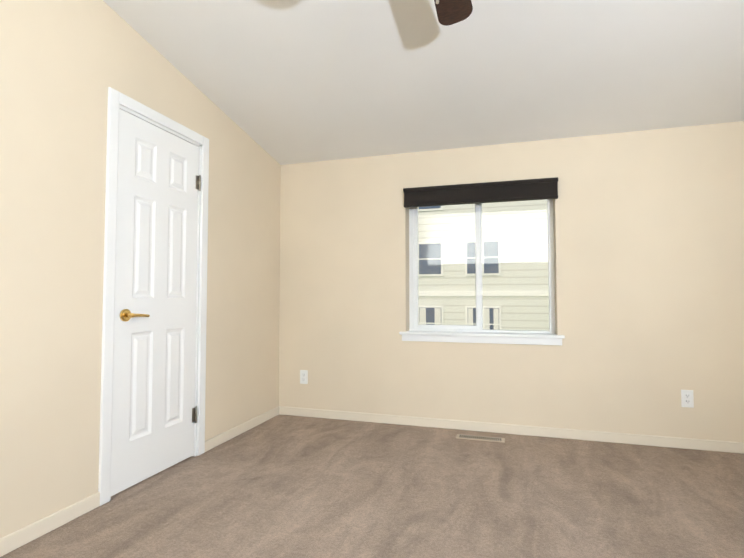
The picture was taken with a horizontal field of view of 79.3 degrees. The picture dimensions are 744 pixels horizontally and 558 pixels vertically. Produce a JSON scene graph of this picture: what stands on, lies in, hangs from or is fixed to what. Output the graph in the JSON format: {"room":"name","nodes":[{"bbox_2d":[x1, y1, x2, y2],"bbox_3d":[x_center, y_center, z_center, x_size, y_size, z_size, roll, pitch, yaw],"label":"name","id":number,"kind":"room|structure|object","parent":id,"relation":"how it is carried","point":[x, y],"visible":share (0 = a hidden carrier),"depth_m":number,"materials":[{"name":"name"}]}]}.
{"room":"empty bedroom","nodes":[
{"label":"empty bedroom","id":0,"kind":"room"},
{"bbox_2d":[0,0,280,537],"bbox_3d":[-1.513,-0.365,1.848,0.200,2.865,4.300,-1,-2,17],"label":"wall","id":1,"kind":"structure","parent":0,"point":[65,65],"depth_m":2.05,"materials":[{"name":"beige paint"}]},
{"bbox_2d":[0,492,99,556],"bbox_3d":[-1.661,0.998,0.936,0.013,0.068,2.515,-1,-2,17],"label":"baseboard","id":2,"kind":"structure","parent":1,"relation":"attached to","point":[29,533],"depth_m":1.89,"materials":[{"name":"beige wood"}]},
{"bbox_2d":[98,87,208,505],"bbox_3d":[-1.281,0.082,2.569,0.216,2.029,0.770,-1,-2,17],"label":"door frame","id":3,"kind":"structure","parent":1,"relation":"attached to","point":[117,100],"depth_m":2.24,"materials":[{"name":"white wood"}]},
{"bbox_2d":[111,109,200,495],"bbox_3d":[-1.183,0.114,2.542,0.098,1.940,0.624,-1,-2,17],"label":"door leaf","id":4,"kind":"structure","parent":1,"relation":"in","point":[154,417],"depth_m":2.50,"materials":[{"name":"white wood"}]},
{"bbox_2d":[204,406,279,452],"bbox_3d":[-0.937,1.094,3.320,0.013,0.068,0.957,-1,-2,17],"label":"baseboard","id":5,"kind":"structure","parent":1,"relation":"attached to","point":[227,435],"depth_m":3.24,"materials":[{"name":"beige wood"}]},
{"bbox_2d":[0,414,743,557],"bbox_3d":[0.209,1.105,1.266,3.800,0.120,4.700,-1,-2,17],"label":"floor","id":6,"kind":"structure","parent":0,"point":[284,486],"depth_m":2.18,"materials":[{"name":"carpet"}]},
{"bbox_2d":[456,434,504,442],"bbox_3d":[0.760,1.117,3.153,0.330,0.007,0.085,-1,-2,17],"label":"floor air vent","id":7,"kind":"object","parent":6,"relation":"on","point":[481,438],"visible":1,"depth_m":3.14,"materials":[{"name":"beige metal"}]},
{"bbox_2d":[103,0,743,164],"bbox_3d":[0.209,-1.515,1.371,3.800,0.912,4.700,-1,-2,17],"label":"ceiling","id":8,"kind":"structure","parent":0,"point":[282,82],"depth_m":2.55,"materials":[{"name":"white paint"}]},
{"bbox_2d":[434,0,472,25],"bbox_3d":[0.190,-1.134,1.438,1.139,0.637,1.089,-1,-2,17],"label":"ceiling fan","id":9,"kind":"object","parent":8,"relation":"hanging from","point":[450,12],"visible":1,"depth_m":1.89,"materials":[{"name":"brown wood"}]},
{"bbox_2d":[279,121,743,442],"bbox_3d":[0.862,0.062,3.462,3.800,2.140,0.200,-1,-2,17],"label":"wall","id":10,"kind":"structure","parent":0,"point":[649,266],"depth_m":3.19,"materials":[{"name":"beige paint"}]},
{"bbox_2d":[300,370,307,383],"bbox_3d":[-0.571,0.820,3.758,0.070,0.114,0.008,-1,-2,17],"label":"electrical outlet","id":11,"kind":"object","parent":10,"relation":"attached to","point":[303,376],"visible":1,"depth_m":3.75,"materials":[{"name":"white plastic"}]},
{"bbox_2d":[399,177,564,344],"bbox_3d":[0.815,-0.116,3.454,1.196,1.196,0.247,-1,-2,17],"label":"window","id":12,"kind":"structure","parent":10,"relation":"in","point":[476,194],"depth_m":3.45,"materials":[{"name":"white plastic"}]},
{"bbox_2d":[280,406,743,453],"bbox_3d":[0.812,1.094,3.323,3.360,0.068,0.017,-1,-2,17],"label":"baseboard","id":13,"kind":"structure","parent":10,"relation":"attached to","point":[638,439],"depth_m":3.22,"materials":[{"name":"beige wood"}]},
{"bbox_2d":[681,390,693,407],"bbox_3d":[2.076,0.788,2.956,0.070,0.114,0.008,-1,-2,17],"label":"electrical outlet","id":14,"kind":"object","parent":10,"relation":"attached to","point":[687,398],"visible":1,"depth_m":2.95,"materials":[{"name":"white plastic"}]},
{"label":"outside","id":15,"kind":"structure","parent":0,"visible":0},
{"bbox_3d":[-0.148,3.822,23.071,70.000,0.200,35.000,-1,-2,17],"label":"lawn","id":16,"kind":"structure","parent":15,"visible":0},
{"bbox_2d":[418,199,548,330],"bbox_3d":[0.841,-0.751,21.345,25.000,8.800,2.078,-1,-2,17],"label":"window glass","id":17,"kind":"object","parent":16,"relation":"on","point":[455,309],"depth_m":19.06,"materials":[{"name":"white"}]}
]}

